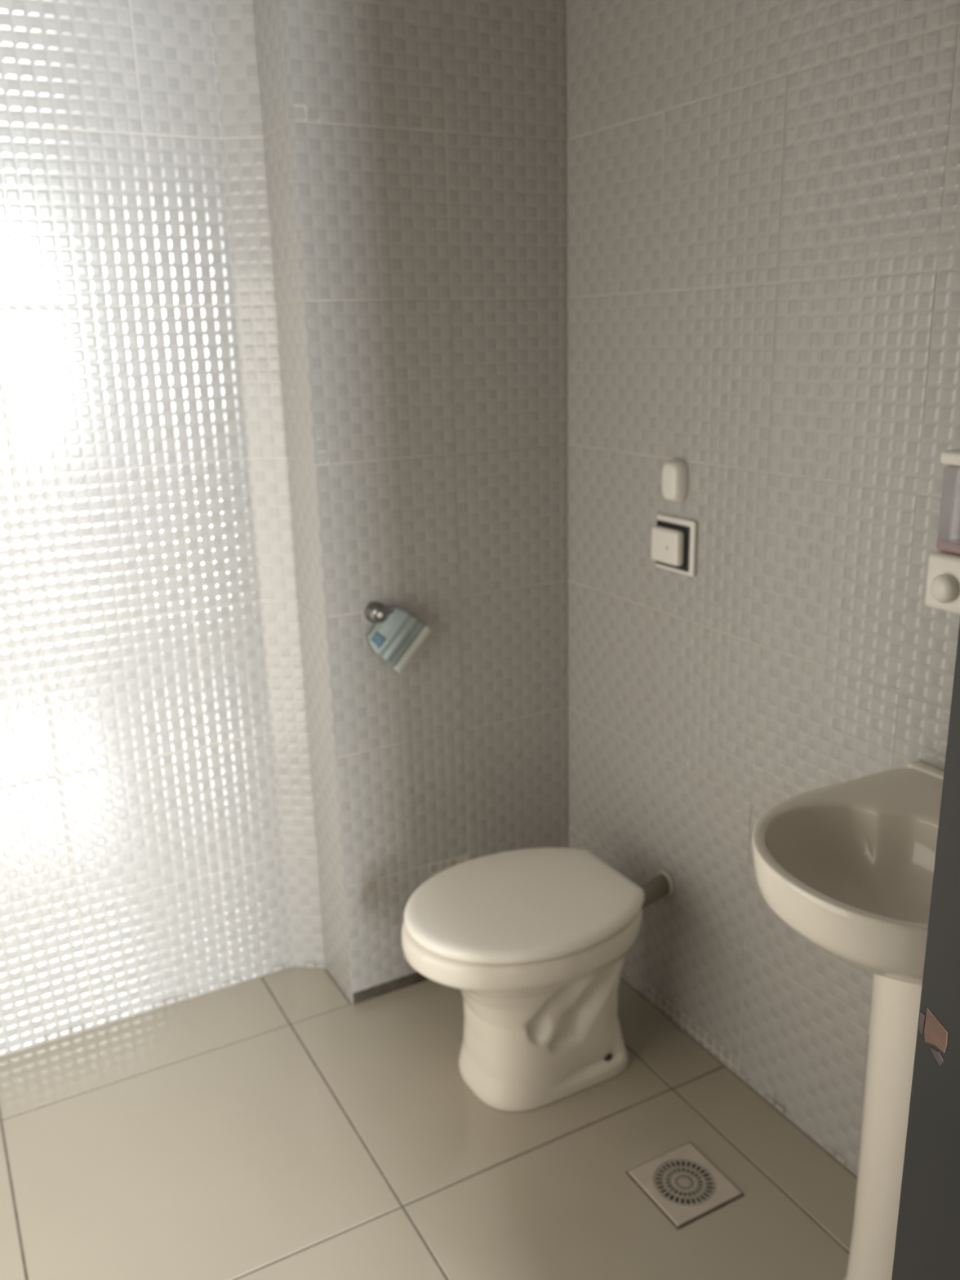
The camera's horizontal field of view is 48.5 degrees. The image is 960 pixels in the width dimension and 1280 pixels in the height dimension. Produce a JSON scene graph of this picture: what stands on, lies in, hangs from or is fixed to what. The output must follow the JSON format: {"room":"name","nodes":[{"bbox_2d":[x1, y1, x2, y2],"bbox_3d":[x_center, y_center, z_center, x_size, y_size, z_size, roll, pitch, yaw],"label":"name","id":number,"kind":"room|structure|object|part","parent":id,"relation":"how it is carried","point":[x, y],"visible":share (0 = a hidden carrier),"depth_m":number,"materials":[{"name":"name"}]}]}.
{"room":"bathroom","nodes":[
{"label":"bathroom","id":0,"kind":"room"},
{"bbox_2d":[0,0,291,1056],"bbox_3d":[-0.935,-0.409,2.108,1.008,2.622,0.181,-10,18,-27],"label":"wall","id":1,"kind":"structure","parent":0,"point":[141,866],"depth_m":2.18,"materials":[{"name":"tile"}]},
{"bbox_2d":[208,0,325,968],"bbox_3d":[-0.450,-0.463,2.250,0.086,2.622,0.031,1,16,7],"label":"wall","id":2,"kind":"structure","parent":0,"point":[233,21],"depth_m":2.25,"materials":[{"name":"tile"}]},
{"bbox_2d":[253,0,353,1004],"bbox_3d":[-0.367,-0.439,2.161,0.007,2.622,0.177,-10,18,-27],"label":"wall","id":3,"kind":"structure","parent":0,"point":[271,24],"depth_m":2.17,"materials":[{"name":"tile"}]},
{"bbox_2d":[286,0,568,993],"bbox_3d":[-0.109,-0.520,2.416,0.709,2.622,0.402,-10,18,-27],"label":"wall","id":4,"kind":"structure","parent":0,"point":[431,138],"depth_m":2.21,"materials":[{"name":"tile"}]},
{"bbox_2d":[352,971,429,1004],"bbox_3d":[-0.035,0.779,2.582,0.586,0.032,0.004,-10,18,-27],"label":"trim","id":5,"kind":"structure","parent":4,"relation":"attached to","point":[415,978],"depth_m":2.49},
{"bbox_2d":[364,601,433,673],"bbox_3d":[-0.170,-0.008,2.260,0.143,0.155,0.045,-10,18,-27],"label":"toilet roll holder","id":6,"kind":"object","parent":4,"relation":"attached to","point":[398,634],"visible":1,"depth_m":2.23,"materials":[{"name":"silver metal"}]},
{"bbox_3d":[-0.195,-0.057,2.228,0.034,0.008,0.006,-10,18,-27],"label":"arm","id":7,"kind":"part","parent":6,"relation":"part of","materials":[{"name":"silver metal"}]},
{"bbox_2d":[0,966,857,1279],"bbox_3d":[-0.007,1.155,1.546,1.840,0.120,2.750,-10,18,-27],"label":"floor","id":8,"kind":"structure","parent":0,"point":[273,1126],"depth_m":2.00,"materials":[{"name":"tile"}]},
{"bbox_2d":[401,847,674,1111],"bbox_3d":[0.139,0.689,2.198,0.616,0.406,0.392,-10,18,-27],"label":"toilet","id":9,"kind":"object","parent":8,"relation":"on","point":[535,943],"visible":1,"depth_m":2.09,"materials":[{"name":"white ceramic"}]},
{"bbox_3d":[0.085,0.714,2.174,0.494,0.374,0.384,-10,18,-27],"label":"bowl","id":10,"kind":"part","parent":9,"relation":"part of","materials":[{"name":"white ceramic"}]},
{"bbox_3d":[0.076,0.517,2.115,0.466,0.026,0.392,-10,18,-27],"label":"lid","id":11,"kind":"part","parent":9,"relation":"part of","materials":[{"name":"white plastic"}]},
{"bbox_2d":[625,1142,745,1230],"bbox_3d":[0.367,0.976,1.914,0.150,0.007,0.150,-10,18,-27],"label":"floor drain","id":12,"kind":"object","parent":8,"relation":"on","point":[682,1182],"visible":1,"depth_m":1.91,"materials":[{"name":"plastic"}]},
{"bbox_2d":[751,760,944,1279],"bbox_3d":[0.589,0.659,1.506,0.437,0.824,0.408,-10,18,-27],"label":"pedestal sink","id":13,"kind":"object","parent":8,"relation":"on","point":[848,866],"visible":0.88,"depth_m":1.49,"materials":[{"name":"white ceramic"}]},
{"bbox_2d":[751,768,942,985],"bbox_3d":[0.580,0.342,1.413,0.436,0.156,0.408,-10,18,-27],"label":"basin","id":14,"kind":"object","parent":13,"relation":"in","point":[848,865],"depth_m":1.48,"materials":[{"name":"white ceramic"}]},
{"bbox_2d":[566,0,959,1176],"bbox_3d":[0.761,-0.261,1.445,0.147,2.622,2.200,-10,18,-27],"label":"wall","id":15,"kind":"structure","parent":0,"point":[763,196],"depth_m":1.90,"materials":[{"name":"tile"}]},
{"bbox_2d":[651,513,697,577],"bbox_3d":[0.373,-0.184,2.081,0.032,0.108,0.117,-10,18,-27],"label":"button","id":16,"kind":"object","parent":15,"relation":"attached to","point":[673,539],"visible":1,"depth_m":2.06,"materials":[{"name":"white plastic"}]},
{"bbox_2d":[924,448,959,614],"bbox_3d":[0.671,-0.146,1.464,0.082,0.221,0.090,-10,18,-27],"label":"soap dispenser","id":17,"kind":"object","parent":15,"relation":"attached to","point":[943,580],"visible":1,"depth_m":1.47,"materials":[{"name":"white plastic"}]},
{"bbox_3d":[0.682,-0.178,1.462,0.055,0.120,0.082,-10,18,-27],"label":"tank","id":18,"kind":"part","parent":17,"relation":"part of","materials":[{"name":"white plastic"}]},
{"bbox_3d":[0.583,0.142,0.066,1.840,2.622,0.150,-10,18,-27],"label":"wall","id":19,"kind":"structure","parent":0,"visible":0},
{"bbox_2d":[891,622,959,1279],"bbox_3d":[0.486,0.303,0.519,0.048,2.038,0.597,-12,19,-32],"label":"door","id":20,"kind":"structure","parent":19,"relation":"in","point":[927,1246],"depth_m":0.76,"materials":[{"name":"black paint"}]}
]}

